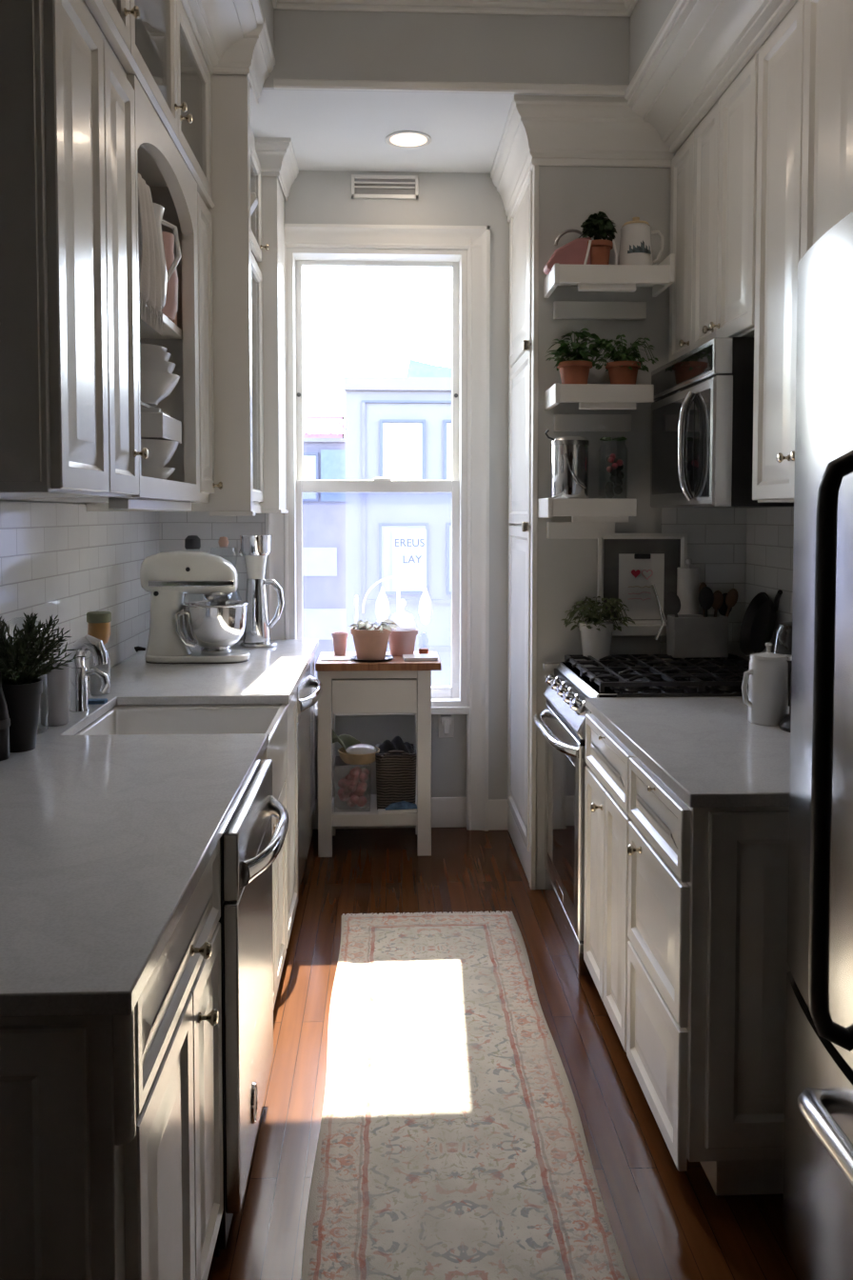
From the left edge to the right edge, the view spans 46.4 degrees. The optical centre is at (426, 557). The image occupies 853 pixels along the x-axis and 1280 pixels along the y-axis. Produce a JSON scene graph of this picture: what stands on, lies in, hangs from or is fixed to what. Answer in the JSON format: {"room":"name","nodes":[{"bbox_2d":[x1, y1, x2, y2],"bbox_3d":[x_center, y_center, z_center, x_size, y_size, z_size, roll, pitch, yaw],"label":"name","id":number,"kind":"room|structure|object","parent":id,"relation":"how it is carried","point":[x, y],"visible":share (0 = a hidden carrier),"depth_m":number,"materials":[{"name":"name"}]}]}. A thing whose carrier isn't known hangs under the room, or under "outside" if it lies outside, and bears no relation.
{"room":"kitchen","nodes":[
{"label":"kitchen","id":0,"kind":"room"},
{"bbox_2d":[0,500,146,708],"bbox_3d":[-1.221,-0.416,2.421,0.120,3.620,4.770,0,3,-2],"label":"wall","id":1,"kind":"structure","parent":0,"point":[0,500],"depth_m":3.07,"materials":[{"name":"tile"}]},
{"bbox_2d":[0,0,148,498],"bbox_3d":[-0.898,-0.642,2.099,0.488,1.020,0.620,0,3,-2],"label":"upper cabinet","id":2,"kind":"object","parent":1,"relation":"attached to","point":[70,426],"visible":1,"depth_m":1.88,"materials":[{"name":"white paint"}]},
{"bbox_2d":[0,500,159,691],"bbox_3d":[-1.153,0.171,2.399,0.012,0.620,4.470,0,3,-2],"label":"backsplash","id":3,"kind":"structure","parent":1,"relation":"attached to","point":[69,562],"depth_m":3.36,"materials":[{"name":"tile"}]},
{"bbox_2d":[0,74,199,510],"bbox_3d":[-0.946,-0.659,2.807,0.452,1.048,0.800,0,3,-2],"label":"upper cabinet","id":4,"kind":"object","parent":1,"relation":"attached to","point":[158,161],"visible":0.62,"depth_m":3.11,"materials":[{"name":"paint"}]},
{"bbox_2d":[138,173,163,336],"bbox_3d":[-0.726,-0.793,2.586,0.039,0.390,0.240,0,3,-2],"label":"platter","id":5,"kind":"object","parent":4,"relation":"hanging from","point":[150,267],"visible":0.92,"depth_m":2.58,"materials":[{"name":"white ceramic"}]},
{"bbox_2d":[140,400,170,416],"bbox_3d":[-0.983,-0.438,2.811,0.352,0.010,0.756,0,3,-2],"label":"shelf","id":6,"kind":"object","parent":4,"relation":"attached to","point":[167,411],"depth_m":3.09,"materials":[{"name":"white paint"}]},
{"bbox_2d":[140,466,175,479],"bbox_3d":[-0.857,-0.239,2.930,0.230,0.050,0.230,0,3,-2],"label":"plate","id":7,"kind":"object","parent":4,"relation":"on","point":[161,472],"visible":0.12,"depth_m":2.87,"materials":[{"name":"white ceramic"}]},
{"bbox_2d":[140,439,179,466],"bbox_3d":[-0.857,-0.293,2.927,0.250,0.095,0.250,0,3,-2],"label":"bowl","id":8,"kind":"object","parent":7,"relation":"on","point":[161,452],"visible":0.23,"depth_m":2.86,"materials":[{"name":"white ceramic"}]},
{"bbox_2d":[140,412,181,443],"bbox_3d":[-0.867,-0.379,2.923,0.240,0.070,0.260,0,3,-2],"label":"baking dish","id":9,"kind":"object","parent":8,"relation":"on","point":[159,426],"visible":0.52,"depth_m":2.80,"materials":[{"name":"white ceramic"}]},
{"bbox_2d":[140,369,179,406],"bbox_3d":[-0.857,-0.491,2.919,0.260,0.085,0.260,0,3,-2],"label":"bowl","id":10,"kind":"object","parent":4,"relation":"on","point":[155,386],"visible":0.34,"depth_m":2.86,"materials":[{"name":"white ceramic"}]},
{"bbox_2d":[140,358,175,373],"bbox_3d":[-0.857,-0.529,2.917,0.236,0.080,0.236,0,3,-2],"label":"bowl","id":11,"kind":"object","parent":10,"relation":"on","point":[147,364],"visible":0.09,"depth_m":2.84,"materials":[{"name":"white ceramic"}]},
{"bbox_2d":[139,300,182,339],"bbox_3d":[-0.961,-0.695,2.800,0.397,0.025,0.756,0,3,-2],"label":"shelf","id":12,"kind":"object","parent":4,"relation":"attached to","point":[170,330],"depth_m":3.06,"materials":[{"name":"white paint"}]},
{"bbox_2d":[152,202,181,308],"bbox_3d":[-0.785,-0.846,2.809,0.158,0.275,0.148,0,3,-2],"label":"pitcher","id":13,"kind":"object","parent":4,"relation":"on","point":[159,210],"visible":0.24,"depth_m":2.79,"materials":[{"name":"white ceramic"}]},
{"bbox_2d":[161,231,178,320],"bbox_3d":[-0.805,-0.842,2.986,0.116,0.250,0.116,0,3,-2],"label":"vase","id":14,"kind":"object","parent":4,"relation":"on","point":[170,310],"visible":0.28,"depth_m":2.96,"materials":[{"name":"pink ceramic"}]},
{"bbox_2d":[72,191,222,502],"bbox_3d":[-0.949,-0.696,3.340,0.488,1.020,0.263,0,3,-2],"label":"upper cabinet","id":15,"kind":"object","parent":1,"relation":"attached to","point":[204,216],"visible":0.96,"depth_m":3.34,"materials":[{"name":"white paint"}]},
{"bbox_2d":[83,0,215,208],"bbox_3d":[-0.920,-1.435,2.602,0.488,0.519,1.675,0,3,-2],"label":"upper cabinet","id":16,"kind":"object","parent":1,"relation":"attached to","point":[153,41],"visible":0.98,"depth_m":2.87,"materials":[{"name":"paint"}]},
{"bbox_2d":[180,0,263,74],"bbox_3d":[-0.623,-1.715,2.594,0.205,0.160,1.700,0,3,-2],"label":"trim","id":17,"kind":"structure","parent":16,"relation":"attached to","point":[216,25],"depth_m":3.24,"materials":[{"name":"white paint"}]},
{"bbox_2d":[84,74,288,515],"bbox_3d":[-0.920,-0.962,4.021,0.604,1.581,1.124,0,3,-2],"label":"display cabinet","id":18,"kind":"object","parent":1,"relation":"attached to","point":[248,215],"visible":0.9,"depth_m":3.50,"materials":[{"name":"white paint"}]},
{"bbox_2d":[211,17,275,103],"bbox_3d":[-0.661,-1.756,3.528,0.215,0.160,0.320,0,3,-2],"label":"trim","id":19,"kind":"structure","parent":18,"relation":"attached to","point":[252,55],"depth_m":3.43,"materials":[{"name":"white paint"}]},
{"bbox_2d":[259,0,274,54],"bbox_3d":[-0.767,-1.882,0.683,0.650,0.340,5.990,0,3,-2],"label":"wall","id":20,"kind":"structure","parent":0,"point":[267,7],"depth_m":3.56,"materials":[{"name":"grey paint"}]},
{"bbox_2d":[265,170,509,799],"bbox_3d":[-0.007,-0.468,4.758,2.500,3.520,0.200,0,3,-2],"label":"wall","id":21,"kind":"structure","parent":0,"point":[314,196],"depth_m":4.66,"materials":[{"name":"grey paint"}]},
{"bbox_2d":[159,511,265,639],"bbox_3d":[-1.001,0.073,4.634,0.500,0.620,0.012,0,3,-2],"label":"backsplash","id":22,"kind":"structure","parent":21,"relation":"attached to","point":[174,527],"depth_m":4.62,"materials":[{"name":"tile"}]},
{"bbox_2d":[254,137,299,200],"bbox_3d":[-0.681,-1.703,4.378,0.205,0.140,0.395,0,3,-2],"label":"trim","id":23,"kind":"structure","parent":21,"relation":"attached to","point":[276,156],"depth_m":4.22,"materials":[{"name":"white paint"}]},
{"bbox_2d":[265,223,490,831],"bbox_3d":[-0.231,-0.122,4.745,1.040,2.830,0.218,0,3,-2],"label":"window","id":24,"kind":"structure","parent":21,"relation":"in","point":[409,553],"depth_m":4.73,"materials":[{"name":"white paint"}]},
{"bbox_2d":[351,174,419,199],"bbox_3d":[-0.192,-1.709,4.587,0.310,0.105,0.018,0,3,-2],"label":"air vent","id":25,"kind":"object","parent":21,"relation":"in","point":[363,186],"visible":1,"depth_m":4.59,"materials":[{"name":"metal"}]},
{"bbox_2d":[438,714,454,738],"bbox_3d":[0.094,0.804,4.736,0.075,0.120,0.062,0,3,-2],"label":"wall socket","id":26,"kind":"object","parent":21,"relation":"attached to","point":[446,722],"visible":0.96,"depth_m":4.76,"materials":[{"name":"white plastic"}]},
{"bbox_2d":[488,799,507,830],"bbox_3d":[0.350,1.224,4.738,0.115,0.142,0.016,0,3,-2],"label":"baseboard","id":27,"kind":"structure","parent":21,"relation":"attached to","point":[497,809],"depth_m":4.73,"materials":[{"name":"white paint"}]},
{"bbox_2d":[312,797,466,829],"bbox_3d":[-0.229,1.222,4.764,0.840,0.142,0.016,0,3,-2],"label":"baseboard","id":28,"kind":"structure","parent":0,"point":[446,811],"depth_m":4.77,"materials":[{"name":"white paint"}]},
{"bbox_2d":[249,89,624,173],"bbox_3d":[0.015,-2.033,4.154,2.500,0.540,0.870,0,3,-2],"label":"ceiling","id":29,"kind":"structure","parent":0,"point":[342,130],"depth_m":4.07,"materials":[{"name":"paint"}]},
{"bbox_2d":[385,130,431,149],"bbox_3d":[-0.076,-1.760,4.198,0.196,0.009,0.196,0,3,-2],"label":"recessed light","id":30,"kind":"object","parent":29,"relation":"in","point":[406,139],"visible":1,"depth_m":4.19,"materials":[{"name":"white paint"}]},
{"bbox_2d":[390,133,426,146],"bbox_3d":[-0.076,-1.762,4.198,0.158,0.002,0.158,0,3,11],"label":"diffuser","id":31,"kind":"object","parent":30,"relation":"attached to","point":[396,139],"depth_m":4.20,"materials":[{"name":"white"}]},
{"bbox_2d":[249,9,630,96],"bbox_3d":[0.034,-1.964,3.715,2.500,0.440,0.015,0,3,-2],"label":"beam","id":32,"kind":"structure","parent":0,"point":[329,45],"depth_m":3.71,"materials":[{"name":"grey paint"}]},
{"bbox_2d":[207,826,799,1279],"bbox_3d":[0.137,1.482,1.358,2.700,0.080,7.170,0,3,-2],"label":"floor","id":33,"kind":"structure","parent":0,"point":[668,1223],"depth_m":2.60,"materials":[{"name":"brown wood"}]},
{"bbox_2d":[0,840,223,1279],"bbox_3d":[-0.735,0.988,1.605,0.760,0.885,0.722,0,3,-2],"label":"base cabinet","id":34,"kind":"object","parent":33,"relation":"on","point":[111,1126],"visible":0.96,"depth_m":1.27,"materials":[{"name":"white paint"}]},
{"bbox_2d":[0,639,319,1017],"bbox_3d":[-0.801,0.473,2.930,0.735,0.030,3.455,0,3,-2],"label":"countertop","id":35,"kind":"structure","parent":34,"relation":"on","point":[106,841],"depth_m":1.85,"materials":[{"name":"grey stone"}]},
{"bbox_2d":[0,671,10,760],"bbox_3d":[-1.028,0.376,2.378,0.062,0.212,0.062,0,3,-2],"label":"bottle","id":36,"kind":"object","parent":35,"relation":"on","point":[5,721],"visible":1,"depth_m":2.37,"materials":[{"name":"black plastic"}]},
{"bbox_2d":[0,612,86,752],"bbox_3d":[-1.011,0.304,2.472,0.331,0.347,0.309,-2,3,-32],"label":"rosemary plant","id":37,"kind":"object","parent":35,"relation":"on","point":[22,688],"visible":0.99,"depth_m":2.44,"materials":[{"name":"plant"}]},
{"bbox_2d":[39,662,69,726],"bbox_3d":[-1.040,0.382,2.779,0.080,0.165,0.080,0,3,-2],"label":"tumbler","id":38,"kind":"object","parent":35,"relation":"on","point":[55,684],"visible":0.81,"depth_m":2.75,"materials":[{"name":"grey metal"}]},
{"bbox_2d":[69,634,110,712],"bbox_3d":[-1.006,0.342,2.967,0.120,0.229,0.059,0,3,-2],"label":"faucet","id":39,"kind":"object","parent":35,"relation":"on","point":[79,672],"visible":0.99,"depth_m":2.95,"materials":[{"name":"silver metal"}]},
{"bbox_2d":[86,611,111,694],"bbox_3d":[-1.063,0.310,3.236,0.076,0.269,0.076,0,3,-2],"label":"soap bottle","id":40,"kind":"object","parent":35,"relation":"on","point":[98,622],"visible":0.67,"depth_m":3.21,"materials":[{"name":"clear glass"}]},
{"bbox_2d":[75,705,287,799],"bbox_3d":[-0.722,0.604,2.937,0.567,0.227,0.558,0,3,-2],"label":"farmhouse sink","id":41,"kind":"object","parent":35,"relation":"in","point":[272,720],"visible":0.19,"depth_m":3.18,"materials":[{"name":"white ceramic"}]},
{"bbox_2d":[134,550,250,663],"bbox_3d":[-0.934,0.190,3.977,0.450,0.443,0.262,0,3,-4],"label":"stand mixer","id":42,"kind":"object","parent":35,"relation":"on","point":[214,624],"visible":1,"depth_m":3.91,"materials":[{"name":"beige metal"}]},
{"bbox_2d":[175,600,248,654],"bbox_3d":[-0.851,0.279,3.987,0.276,0.197,0.262,0,3,-2],"label":"bowl","id":43,"kind":"object","parent":42,"relation":"on","point":[214,626],"depth_m":3.91,"materials":[{"name":"silver metal"}]},
{"bbox_2d":[238,535,284,648],"bbox_3d":[-0.745,0.146,4.420,0.171,0.492,0.164,2,4,45],"label":"coffee maker","id":44,"kind":"object","parent":35,"relation":"on","point":[255,549],"visible":1,"depth_m":4.38,"materials":[{"name":"metal"}]},
{"bbox_2d":[240,535,271,555],"bbox_3d":[-0.757,-0.056,4.414,0.140,0.087,0.140,0,3,3],"label":"cup","id":45,"kind":"object","parent":44,"relation":"on","point":[250,545],"depth_m":4.36,"materials":[{"name":"silver metal"}]},
{"bbox_2d":[115,688,298,1008],"bbox_3d":[-0.798,0.922,3.120,0.760,0.885,1.075,0,3,-2],"label":"base cabinet","id":46,"kind":"object","parent":33,"relation":"on","point":[285,868],"visible":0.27,"depth_m":3.27,"materials":[{"name":"white paint"}]},
{"bbox_2d":[212,760,289,1257],"bbox_3d":[-0.712,0.961,2.277,0.782,0.882,0.602,0,3,-2],"label":"dishwasher","id":47,"kind":"object","parent":33,"relation":"on","point":[249,848],"visible":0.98,"depth_m":2.08,"materials":[{"name":"silver metal"}]},
{"bbox_2d":[297,662,322,893],"bbox_3d":[-0.794,0.886,3.981,0.757,0.882,0.617,0,3,-2],"label":"dishwasher","id":48,"kind":"object","parent":33,"relation":"on","point":[305,701],"visible":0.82,"depth_m":3.91,"materials":[{"name":"silver metal"}]},
{"bbox_2d":[306,653,315,858],"bbox_3d":[-0.873,0.863,4.472,0.720,0.885,0.355,0,3,-2],"label":"base cabinet","id":49,"kind":"object","parent":33,"relation":"on","point":[312,662],"visible":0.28,"depth_m":4.51,"materials":[{"name":"white paint"}]},
{"bbox_2d":[315,651,441,857],"bbox_3d":[-0.216,0.876,4.510,0.547,0.856,0.365,0,3,-2],"label":"kitchen cart","id":50,"kind":"object","parent":33,"relation":"on","point":[396,685],"visible":0.84,"depth_m":4.34,"materials":[{"name":"white paint"}]},
{"bbox_2d":[331,631,348,655],"bbox_3d":[-0.398,0.394,4.579,0.076,0.100,0.076,0,3,-2],"label":"plant pot","id":51,"kind":"object","parent":50,"relation":"on","point":[340,638],"visible":1,"depth_m":4.55,"materials":[{"name":"pink ceramic"}]},
{"bbox_2d":[337,766,369,806],"bbox_3d":[-0.333,1.017,4.489,0.160,0.205,0.190,0,3,-2],"label":"onions","id":52,"kind":"object","parent":50,"relation":"on","point":[350,786],"visible":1,"depth_m":4.41,"materials":[{"name":"food"}]},
{"bbox_2d":[338,743,379,764],"bbox_3d":[-0.303,0.875,4.474,0.188,0.077,0.188,0,3,-2],"label":"bowl","id":53,"kind":"object","parent":52,"relation":"on","point":[357,753],"visible":0.98,"depth_m":4.41,"materials":[{"name":"beige ceramic"}]},
{"bbox_2d":[350,654,393,661],"bbox_3d":[-0.241,0.446,4.418,0.192,0.010,0.192,0,3,-2],"label":"tray","id":54,"kind":"object","parent":50,"relation":"on","point":[388,657],"visible":0.51,"depth_m":4.36,"materials":[{"name":"black plastic"}]},
{"bbox_2d":[349,619,399,659],"bbox_3d":[-0.231,0.359,4.415,0.236,0.175,0.181,0,3,-2],"label":"potted plant","id":55,"kind":"object","parent":54,"relation":"on","point":[370,641],"visible":1,"depth_m":4.36,"materials":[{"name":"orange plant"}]},
{"bbox_2d":[332,794,417,826],"bbox_3d":[-0.234,1.146,4.526,0.455,0.055,0.311,0,3,-2],"label":"shelf","id":56,"kind":"object","parent":50,"relation":"attached to","point":[343,814],"depth_m":4.37,"materials":[{"name":"white paint"}]},
{"bbox_2d":[375,743,417,809],"bbox_3d":[-0.139,0.981,4.501,0.184,0.276,0.219,0,3,-2],"label":"storage basket","id":57,"kind":"object","parent":50,"relation":"on","point":[395,773],"visible":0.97,"depth_m":4.41,"materials":[{"name":"wicker"}]},
{"bbox_2d":[379,736,413,754],"bbox_3d":[-0.139,0.855,4.499,0.156,0.098,0.165,0,3,-2],"label":"folded cloth","id":58,"kind":"object","parent":57,"relation":"in","point":[397,743],"visible":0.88,"depth_m":4.47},
{"bbox_2d":[378,800,417,814],"bbox_3d":[-0.128,1.101,4.394,0.172,0.046,0.030,0,3,-8],"label":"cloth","id":59,"kind":"object","parent":50,"relation":"on","point":[403,807],"visible":1,"depth_m":4.38,"materials":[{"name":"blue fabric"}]},
{"bbox_2d":[388,627,418,656],"bbox_3d":[-0.112,0.387,4.571,0.148,0.115,0.148,0,3,-2],"label":"plant pot","id":60,"kind":"object","parent":50,"relation":"on","point":[402,641],"visible":0.83,"depth_m":4.52,"materials":[{"name":"pink ceramic"}]},
{"bbox_2d":[300,910,629,1279],"bbox_3d":[0.060,1.394,2.359,0.652,0.011,2.783,0,3,-2],"label":"runner rug","id":61,"kind":"object","parent":33,"relation":"on","point":[452,1145],"visible":1,"depth_m":2.44,"materials":[{"name":"white fabric"}]},
{"bbox_2d":[490,95,676,889],"bbox_3d":[0.788,-0.227,4.268,0.950,3.082,0.856,0,3,-2],"label":"pantry cabinet","id":62,"kind":"object","parent":33,"relation":"on","point":[559,162],"visible":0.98,"depth_m":3.92,"materials":[{"name":"grey paint"}]},
{"bbox_2d":[542,662,559,671],"bbox_3d":[0.864,0.429,3.925,0.808,0.030,0.048,0,3,-2],"label":"countertop","id":63,"kind":"structure","parent":62,"relation":"attached to","point":[547,667],"depth_m":3.89,"materials":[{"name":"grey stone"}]},
{"bbox_2d":[677,558,699,659],"bbox_3d":[1.026,0.208,3.903,0.084,0.412,0.084,0,3,-2],"label":"paper towel holder","id":64,"kind":"object","parent":63,"relation":"on","point":[688,578],"visible":0.6,"depth_m":3.86,"materials":[{"name":"white paper"}]},
{"bbox_2d":[538,498,637,539],"bbox_3d":[0.608,-0.149,3.802,0.331,0.156,0.245,0,3,-2],"label":"floating shelf","id":65,"kind":"object","parent":62,"relation":"attached to","point":[590,517],"visible":1,"depth_m":3.69,"materials":[{"name":"white paint"}]},
{"bbox_2d":[545,429,589,499],"bbox_3d":[0.545,-0.352,3.770,0.149,0.265,0.149,2,3,36],"label":"steel canister","id":66,"kind":"object","parent":65,"relation":"on","point":[570,453],"visible":0.84,"depth_m":3.71,"materials":[{"name":"silver metal"}]},
{"bbox_2d":[544,382,654,431],"bbox_3d":[0.651,-0.569,3.785,0.366,0.156,0.245,0,3,-2],"label":"floating shelf","id":67,"kind":"object","parent":62,"relation":"attached to","point":[589,396],"visible":1,"depth_m":3.68,"materials":[{"name":"white paint"}]},
{"bbox_2d":[544,327,608,383],"bbox_3d":[0.557,-0.752,3.753,0.214,0.226,0.184,2,3,38],"label":"potted plant","id":68,"kind":"object","parent":67,"relation":"on","point":[575,370],"visible":1,"depth_m":3.73,"materials":[{"name":"green plant"}]},
{"bbox_2d":[586,334,659,384],"bbox_3d":[0.723,-0.738,3.755,0.244,0.196,0.206,-1,3,-23],"label":"potted plant","id":69,"kind":"object","parent":67,"relation":"on","point":[624,370],"visible":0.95,"depth_m":3.73,"materials":[{"name":"green plant"}]},
{"bbox_2d":[543,253,675,319],"bbox_3d":[0.684,-1.023,3.765,0.442,0.195,0.249,0,3,-2],"label":"floating shelf","id":70,"kind":"object","parent":62,"relation":"attached to","point":[587,277],"visible":1,"depth_m":3.66,"materials":[{"name":"white paint"}]},
{"bbox_2d":[543,228,591,274],"bbox_3d":[0.532,-1.156,3.748,0.170,0.163,0.090,0,3,-2],"label":"handbag","id":71,"kind":"object","parent":70,"relation":"on","point":[573,252],"visible":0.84,"depth_m":3.71,"materials":[{"name":"pink leather"}]},
{"bbox_2d":[579,211,618,264],"bbox_3d":[0.640,-1.185,3.732,0.156,0.221,0.148,0,3,-2],"label":"potted plant","id":72,"kind":"object","parent":70,"relation":"on","point":[597,227],"visible":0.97,"depth_m":3.69,"materials":[{"name":"green plant"}]},
{"bbox_2d":[619,217,664,264],"bbox_3d":[0.799,-1.179,3.746,0.156,0.208,0.132,2,3,33],"label":"coffee pot","id":73,"kind":"object","parent":70,"relation":"on","point":[635,243],"visible":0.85,"depth_m":3.70,"materials":[{"name":"white ceramic"}]},
{"bbox_2d":[533,653,749,976],"bbox_3d":[0.829,0.863,3.568,0.854,0.965,0.690,0,3,-2],"label":"gas range","id":74,"kind":"object","parent":33,"relation":"on","point":[573,681],"visible":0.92,"depth_m":3.42,"materials":[{"name":"silver metal"}]},
{"bbox_2d":[560,596,636,659],"bbox_3d":[0.666,0.278,3.850,0.285,0.257,0.208,0,3,-2],"label":"potted plant","id":75,"kind":"object","parent":74,"relation":"on","point":[596,633],"visible":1,"depth_m":3.81,"materials":[{"name":"green plant"}]},
{"bbox_2d":[562,661,748,697],"bbox_3d":[0.890,0.430,3.552,0.710,0.020,0.690,0,3,-2],"label":"cooktop","id":76,"kind":"object","parent":74,"relation":"in","point":[573,674],"depth_m":3.28,"materials":[{"name":"black metal"}]},
{"bbox_2d":[666,614,729,658],"bbox_3d":[1.035,0.299,3.803,0.210,0.155,0.100,0,3,-2],"label":"utensil holder","id":77,"kind":"object","parent":74,"relation":"on","point":[688,635],"visible":1,"depth_m":3.75,"materials":[{"name":"grey plastic"}]},
{"bbox_2d":[699,586,714,617],"bbox_3d":[1.068,0.236,3.796,0.060,0.253,0.021,0,3,-2],"label":"utensil","id":78,"kind":"object","parent":77,"relation":"in","point":[706,595],"visible":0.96,"depth_m":3.79,"materials":[{"name":"black plastic"}]},
{"bbox_2d":[740,589,782,657],"bbox_3d":[1.231,0.237,3.648,0.092,0.265,0.329,0,3,-2],"label":"frying pan","id":79,"kind":"object","parent":74,"relation":"on","point":[759,621],"visible":0.96,"depth_m":3.72,"materials":[{"name":"metal"}]},
{"bbox_2d":[583,713,790,1195],"bbox_3d":[0.907,0.942,2.680,0.830,0.885,1.067,0,3,-2],"label":"base cabinet","id":80,"kind":"object","parent":33,"relation":"on","point":[686,908],"visible":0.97,"depth_m":2.16,"materials":[{"name":"white paint"}]},
{"bbox_2d":[584,696,790,807],"bbox_3d":[0.925,0.485,2.649,0.792,0.030,1.100,0,3,-2],"label":"countertop","id":81,"kind":"structure","parent":80,"relation":"on","point":[707,750],"depth_m":2.52,"materials":[{"name":"grey stone"}]},
{"bbox_2d":[741,641,788,725],"bbox_3d":[0.957,0.350,2.801,0.117,0.226,0.109,1,3,29],"label":"canister","id":82,"kind":"object","parent":81,"relation":"on","point":[767,676],"visible":0.96,"depth_m":2.76,"materials":[{"name":"white ceramic"}]},
{"bbox_2d":[771,620,792,706],"bbox_3d":[1.145,0.324,3.087,0.148,0.253,0.148,0,3,-2],"label":"kettle","id":83,"kind":"object","parent":81,"relation":"on","point":[783,634],"visible":0.23,"depth_m":3.04,"materials":[{"name":"silver metal"}]},
{"bbox_2d":[782,211,852,1279],"bbox_3d":[0.990,0.437,1.567,0.734,1.990,0.961,0,3,-2],"label":"refrigerator","id":84,"kind":"object","parent":33,"relation":"on","point":[818,1195],"visible":1,"depth_m":1.69,"materials":[{"name":"grey metal"}]},
{"bbox_2d":[597,533,687,636],"bbox_3d":[0.850,0.105,3.908,0.360,0.400,0.050,0,3,-2],"label":"picture frame","id":85,"kind":"object","parent":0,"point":[674,546],"visible":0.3,"depth_m":3.92,"materials":[{"name":"white paint"}]},
{"bbox_2d":[619,553,664,619],"bbox_3d":[0.848,0.114,3.920,0.180,0.260,0.010,0,3,-2],"label":"drawing","id":86,"kind":"object","parent":85,"relation":"attached to","point":[637,571],"visible":0.99,"depth_m":3.92,"materials":[{"name":"white paper"}]},
{"bbox_2d":[629,0,677,82],"bbox_3d":[1.146,-1.828,0.764,0.520,0.455,5.990,0,3,-2],"label":"wall","id":87,"kind":"structure","parent":0,"point":[648,17],"depth_m":3.53,"materials":[{"name":"grey paint"}]},
{"bbox_2d":[273,79,628,95],"bbox_3d":[0.099,-1.758,3.710,1.330,0.036,0.018,0,3,-2],"label":"trim","id":88,"kind":"structure","parent":87,"relation":"attached to","point":[278,84],"depth_m":3.70,"materials":[{"name":"white paint"}]},
{"bbox_2d":[276,0,630,17],"bbox_3d":[0.102,-2.103,3.639,1.330,0.155,0.130,0,3,-2],"label":"trim","id":89,"kind":"structure","parent":87,"relation":"attached to","point":[579,8],"depth_m":3.69,"materials":[{"name":"white paint"}]},
{"bbox_2d":[624,0,687,99],"bbox_3d":[0.878,-1.613,0.760,0.018,0.036,5.985,0,3,-2],"label":"trim","id":90,"kind":"structure","parent":87,"relation":"attached to","point":[679,5],"depth_m":3.33,"materials":[{"name":"white paint"}]},
{"bbox_2d":[627,0,797,153],"bbox_3d":[0.918,-1.592,2.478,0.205,0.165,2.810,0,3,-2],"label":"trim","id":91,"kind":"structure","parent":87,"relation":"attached to","point":[710,43],"depth_m":3.24,"materials":[{"name":"white paint"}]},
{"bbox_3d":[1.396,-0.421,2.529,0.120,3.620,4.770,0,3,-2],"label":"wall","id":92,"kind":"structure","parent":0,"visible":0},
{"bbox_2d":[660,507,746,659],"bbox_3d":[1.104,0.105,3.951,0.350,0.675,0.012,0,3,-2],"label":"backsplash","id":93,"kind":"structure","parent":92,"relation":"attached to","point":[716,536],"depth_m":3.94,"materials":[{"name":"tile"}]},
{"bbox_2d":[668,41,764,362],"bbox_3d":[1.112,-1.184,3.443,0.360,0.935,0.905,0,3,-2],"label":"upper cabinet","id":94,"kind":"object","parent":92,"relation":"attached to","point":[713,183],"visible":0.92,"depth_m":3.33,"materials":[{"name":"white paint"}]},
{"bbox_2d":[650,337,794,507],"bbox_3d":[1.062,-0.443,3.506,0.458,0.530,0.750,0,3,-2],"label":"microwave","id":95,"kind":"object","parent":94,"relation":"attached to","point":[702,438],"visible":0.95,"depth_m":3.20,"materials":[{"name":"silver metal"}]},
{"bbox_2d":[744,506,794,659],"bbox_3d":[1.311,0.111,3.014,0.012,0.685,1.900,0,3,-2],"label":"backsplash","id":96,"kind":"structure","parent":92,"relation":"attached to","point":[770,530],"depth_m":3.68,"materials":[{"name":"tile"}]},
{"bbox_2d":[752,0,849,502],"bbox_3d":[1.145,-0.885,2.666,0.360,1.465,0.665,0,3,-2],"label":"upper cabinet","id":97,"kind":"object","parent":92,"relation":"attached to","point":[802,130],"visible":0.61,"depth_m":2.75,"materials":[{"name":"white paint"}]},
{"bbox_2d":[845,0,852,216],"bbox_3d":[1.165,-1.117,1.735,0.404,0.920,1.165,0,3,-2],"label":"upper cabinet","id":98,"kind":"object","parent":92,"relation":"attached to","point":[850,134],"visible":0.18,"depth_m":2.29,"materials":[{"name":"white paint"}]},
{"label":"outside","id":99,"kind":"structure","parent":0,"visible":0},
{"bbox_3d":[8.443,8.933,38.406,100.000,0.200,64.800,0,3,-2],"label":"ground","id":100,"kind":"structure","parent":99,"visible":0},
{"bbox_2d":[303,438,345,479],"bbox_3d":[-5.821,3.514,22.915,8.240,11.980,7.080,0,3,-2],"label":"building","id":101,"kind":"structure","parent":100,"relation":"on","point":[324,458],"depth_m":19.34,"materials":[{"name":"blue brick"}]},
{"bbox_2d":[302,416,345,438],"bbox_3d":[-2.074,-2.531,19.279,1.168,0.425,0.060,0,3,-2],"label":"rooftop sign","id":102,"kind":"object","parent":101,"relation":"on","point":[308,434],"visible":0.54,"depth_m":19.28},
{"bbox_2d":[320,449,345,479],"bbox_3d":[-1.806,-1.596,19.366,0.490,1.000,0.050,0,3,-2],"label":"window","id":103,"kind":"structure","parent":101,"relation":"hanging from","point":[332,461],"depth_m":19.33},
{"bbox_2d":[343,376,452,479],"bbox_3d":[3.361,3.203,18.912,9.740,12.950,1.400,0,3,-2],"label":"building","id":104,"kind":"structure","parent":100,"relation":"on","point":[397,428],"depth_m":17.90,"materials":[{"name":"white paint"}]},
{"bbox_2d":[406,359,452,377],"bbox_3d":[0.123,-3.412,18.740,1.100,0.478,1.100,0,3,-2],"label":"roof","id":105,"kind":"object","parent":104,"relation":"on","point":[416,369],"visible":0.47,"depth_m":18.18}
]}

